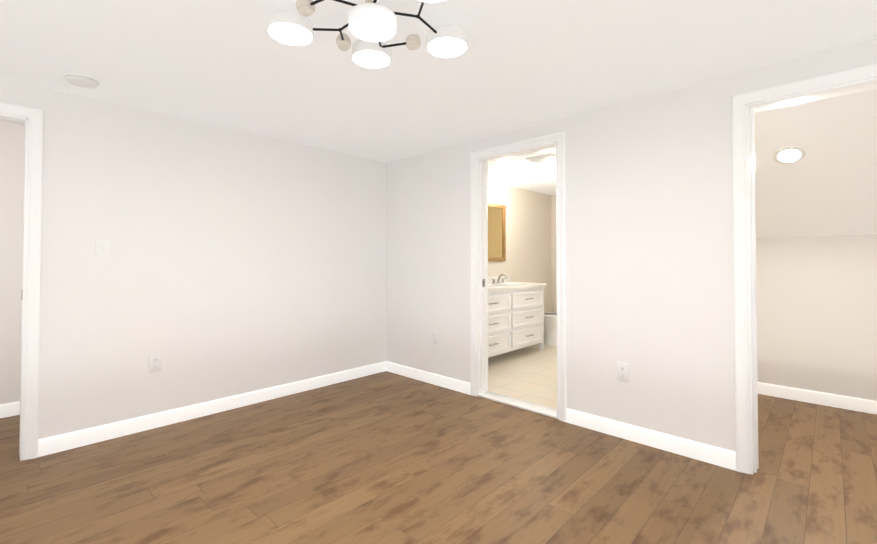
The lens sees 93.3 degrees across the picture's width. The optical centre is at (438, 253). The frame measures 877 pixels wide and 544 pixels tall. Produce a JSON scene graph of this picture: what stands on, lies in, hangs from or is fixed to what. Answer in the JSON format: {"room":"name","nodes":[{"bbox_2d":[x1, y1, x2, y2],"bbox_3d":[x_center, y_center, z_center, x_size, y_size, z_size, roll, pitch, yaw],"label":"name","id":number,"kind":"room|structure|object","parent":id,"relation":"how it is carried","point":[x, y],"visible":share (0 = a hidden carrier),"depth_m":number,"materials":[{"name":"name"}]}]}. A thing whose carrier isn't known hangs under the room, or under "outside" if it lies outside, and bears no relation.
{"room":"empty bedroom","nodes":[
{"label":"empty bedroom","id":0,"kind":"room"},
{"bbox_2d":[0,120,24,403],"bbox_3d":[-3.308,0.109,3.079,0.120,2.200,3.700,-1,-1,43],"label":"wall","id":1,"kind":"structure","parent":0,"point":[12,137],"depth_m":3.09,"materials":[{"name":"paint"}]},
{"bbox_2d":[0,401,19,417],"bbox_3d":[-3.259,1.159,3.015,0.013,0.098,3.500,-1,-1,43],"label":"baseboard","id":2,"kind":"structure","parent":1,"relation":"attached to","point":[8,409],"depth_m":3.08,"materials":[{"name":"white wood"}]},
{"bbox_2d":[0,78,386,439],"bbox_3d":[-1.886,0.108,3.068,0.120,2.200,4.040,-1,-1,43],"label":"wall","id":3,"kind":"structure","parent":0,"point":[237,262],"depth_m":3.04,"materials":[{"name":"white paint"}]},
{"bbox_2d":[0,113,28,460],"bbox_3d":[-2.745,0.193,2.159,0.128,2.000,0.839,-1,-1,43],"label":"liner","id":4,"kind":"object","parent":3,"relation":"attached to","point":[4,117],"depth_m":2.42,"materials":[{"name":"white wood"}]},
{"bbox_2d":[0,102,43,459],"bbox_3d":[-2.696,0.162,2.112,0.018,2.064,0.963,-1,-1,43],"label":"door frame","id":5,"kind":"structure","parent":3,"relation":"attached to","point":[34,273],"depth_m":2.43,"materials":[{"name":"white wood"}]},
{"bbox_2d":[95,238,109,256],"bbox_3d":[-2.168,-0.040,2.673,0.018,0.120,0.074,-1,-1,43],"label":"light switch","id":6,"kind":"object","parent":3,"relation":"attached to","point":[102,247],"visible":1,"depth_m":2.67,"materials":[{"name":"white plastic"}]},
{"bbox_2d":[149,353,161,371],"bbox_3d":[-1.968,0.755,2.877,0.009,0.120,0.074,-1,-1,43],"label":"outlet","id":7,"kind":"object","parent":3,"relation":"attached to","point":[155,361],"visible":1,"depth_m":2.87,"materials":[{"name":"white plastic"}]},
{"bbox_2d":[38,361,387,456],"bbox_3d":[-1.455,1.165,3.408,0.013,0.098,2.649,-1,-1,43],"label":"baseboard","id":8,"kind":"structure","parent":3,"relation":"attached to","point":[50,445],"depth_m":3.01,"materials":[{"name":"white wood"}]},
{"bbox_2d":[0,371,876,543],"bbox_3d":[-0.297,1.234,2.240,5.900,0.080,6.650,-1,-1,43],"label":"floor","id":9,"kind":"structure","parent":0,"point":[385,457],"depth_m":2.18,"materials":[{"name":"brown wood"}]},
{"bbox_2d":[0,0,876,195],"bbox_3d":[0.841,-1.048,2.710,4.600,0.100,7.160,-1,-1,43],"label":"ceiling","id":10,"kind":"structure","parent":0,"point":[516,65],"depth_m":2.15,"materials":[{"name":"white paint"}]},
{"bbox_2d":[64,73,98,87],"bbox_3d":[-2.044,-0.987,2.373,0.151,0.034,0.151,-1,-1,43],"label":"smoke detector","id":11,"kind":"object","parent":10,"relation":"attached to","point":[80,80],"visible":1,"depth_m":2.34,"materials":[{"name":"white plastic"}]},
{"bbox_2d":[267,0,467,68],"bbox_3d":[-0.253,-0.932,1.598,0.799,0.170,0.850,-1,-1,43],"label":"ceiling light fixture","id":12,"kind":"object","parent":10,"relation":"hanging from","point":[371,25],"visible":1,"depth_m":1.68,"materials":[{"name":"white"}]},
{"bbox_2d":[526,154,555,163],"bbox_3d":[1.082,-0.964,4.215,0.280,0.016,0.280,-1,-1,43],"label":"ceiling vent","id":13,"kind":"object","parent":10,"relation":"in","point":[546,158],"visible":0.79,"depth_m":4.19,"materials":[{"name":"white plastic"}]},
{"bbox_2d":[488,181,551,311],"bbox_3d":[0.705,0.151,5.572,0.200,2.200,3.160,-1,-1,43],"label":"wall","id":14,"kind":"structure","parent":0,"point":[528,236],"depth_m":6.05,"materials":[{"name":"paint"}]},
{"bbox_2d":[488,202,505,260],"bbox_3d":[0.699,-0.287,5.406,0.026,0.760,0.600,-1,-1,43],"label":"bathroom mirror","id":15,"kind":"object","parent":14,"relation":"attached to","point":[496,232],"visible":0.56,"depth_m":5.48,"materials":[{"name":"brown wood"}]},
{"bbox_2d":[488,189,507,201],"bbox_3d":[0.731,-0.772,5.385,0.113,0.130,0.540,-1,-1,43],"label":"vanity light bar","id":16,"kind":"object","parent":14,"relation":"attached to","point":[494,194],"visible":0.81,"depth_m":5.37,"materials":[{"name":"silver metal"}]},
{"bbox_2d":[488,275,509,281],"bbox_3d":[0.436,0.329,5.118,0.018,0.090,1.576,-1,-1,43],"label":"backsplash","id":17,"kind":"structure","parent":14,"relation":"attached to","point":[508,275],"depth_m":5.44,"materials":[{"name":"white stone"}]},
{"bbox_2d":[488,344,556,408],"bbox_3d":[1.504,1.232,4.798,2.000,0.012,3.160,-1,-1,43],"label":"floor","id":18,"kind":"structure","parent":0,"point":[528,373],"depth_m":4.18,"materials":[{"name":"beige tile"}]},
{"bbox_2d":[488,286,545,356],"bbox_3d":[0.644,0.819,4.915,0.588,0.818,1.540,-1,-1,43],"label":"bathroom vanity","id":19,"kind":"object","parent":18,"relation":"on","point":[515,315],"depth_m":4.81,"materials":[{"name":"white paint"}]},
{"bbox_2d":[488,282,545,289],"bbox_3d":[0.636,0.391,4.928,0.569,0.040,1.576,-1,-1,43],"label":"countertop","id":20,"kind":"structure","parent":19,"relation":"on","point":[491,285],"depth_m":5.06,"materials":[{"name":"white stone"}]},
{"bbox_2d":[488,274,507,281],"bbox_3d":[0.818,0.315,5.325,0.172,0.124,0.341,-1,-1,43],"label":"faucet","id":21,"kind":"object","parent":20,"relation":"on","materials":[{"name":"silver metal"}]},
{"bbox_2d":[538,287,556,345],"bbox_3d":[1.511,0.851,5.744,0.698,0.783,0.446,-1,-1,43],"label":"bathtub","id":22,"kind":"object","parent":18,"relation":"on","point":[550,328],"visible":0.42,"depth_m":5.59,"materials":[{"name":"white ceramic"}]},
{"bbox_2d":[551,195,556,312],"bbox_3d":[2.592,0.157,5.893,2.100,2.200,0.100,-1,-1,43],"label":"shower curtain","id":23,"kind":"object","parent":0,"point":[553,251],"depth_m":6.55,"materials":[{"name":"fabric"}]},
{"bbox_2d":[386,39,876,451],"bbox_3d":[1.132,0.105,2.897,4.500,2.200,0.140,-1,-1,43],"label":"wall","id":24,"kind":"structure","parent":0,"point":[649,253],"depth_m":2.69,"materials":[{"name":"white paint"}]},
{"bbox_2d":[388,362,469,394],"bbox_3d":[-0.123,1.175,3.962,1.108,0.098,0.013,-1,-1,43],"label":"baseboard","id":25,"kind":"structure","parent":24,"relation":"attached to","point":[439,380],"depth_m":3.91,"materials":[{"name":"white wood"}]},
{"bbox_2d":[431,330,436,343],"bbox_3d":[-0.042,0.782,3.894,0.074,0.120,0.009,-1,-1,43],"label":"outlet","id":26,"kind":"object","parent":24,"relation":"attached to","point":[434,337],"visible":1,"depth_m":3.89,"materials":[{"name":"white plastic"}]},
{"bbox_2d":[478,391,556,418],"bbox_3d":[0.652,1.204,3.332,0.759,0.018,0.140,-1,-1,43],"label":"sill","id":27,"kind":"structure","parent":24,"relation":"attached to","point":[527,405],"depth_m":3.31,"materials":[{"name":"white stone"}]},
{"bbox_2d":[476,142,558,418],"bbox_3d":[0.652,0.193,3.349,0.759,2.040,0.148,-1,-1,43],"label":"liner","id":28,"kind":"object","parent":24,"relation":"attached to","point":[481,163],"depth_m":3.57,"materials":[{"name":"white wood"}]},
{"bbox_2d":[470,131,566,421],"bbox_3d":[0.598,0.162,3.293,0.883,2.104,0.018,-1,-1,43],"label":"door frame","id":29,"kind":"structure","parent":24,"relation":"attached to","point":[560,137],"depth_m":3.04,"materials":[{"name":"white wood"}]},
{"bbox_2d":[617,362,628,381],"bbox_3d":[1.207,0.772,2.711,0.074,0.120,0.009,-1,-1,43],"label":"outlet","id":30,"kind":"object","parent":24,"relation":"attached to","point":[622,371],"visible":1,"depth_m":2.71,"materials":[{"name":"white plastic"}]},
{"bbox_2d":[566,408,735,470],"bbox_3d":[1.283,1.152,2.631,0.997,0.098,0.013,-1,-1,43],"label":"baseboard","id":31,"kind":"structure","parent":24,"relation":"attached to","point":[718,456],"depth_m":2.56,"materials":[{"name":"white wood"}]},
{"bbox_2d":[731,63,876,474],"bbox_3d":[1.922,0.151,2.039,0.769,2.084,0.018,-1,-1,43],"label":"door frame","id":32,"kind":"structure","parent":24,"relation":"attached to","point":[738,102],"depth_m":2.27,"materials":[{"name":"white wood"}]},
{"bbox_2d":[754,89,876,237],"bbox_3d":[2.552,-0.593,2.838,2.060,1.005,1.710,-1,-1,43],"label":"ceiling slope","id":33,"kind":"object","parent":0,"point":[826,185],"visible":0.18,"depth_m":2.88,"materials":[{"name":"white paint"}]},
{"bbox_2d":[773,146,805,163],"bbox_3d":[2.429,-0.683,2.866,0.176,0.100,0.149,-1,-1,43],"label":"recessed light","id":34,"kind":"object","parent":33,"relation":"attached to","point":[789,154],"visible":1,"depth_m":2.86,"materials":[{"name":"white plastic"}]},
{"bbox_2d":[756,234,876,400],"bbox_3d":[3.106,0.384,3.406,2.060,1.660,0.100,-1,-1,43],"label":"wall","id":35,"kind":"structure","parent":0,"point":[816,299],"depth_m":3.35,"materials":[{"name":"white paint"}]},
{"bbox_2d":[758,382,876,413],"bbox_3d":[3.067,1.165,3.351,2.060,0.098,0.013,-1,-1,43],"label":"baseboard","id":36,"kind":"structure","parent":35,"relation":"attached to","point":[833,400],"depth_m":3.34,"materials":[{"name":"white wood"}]}
]}

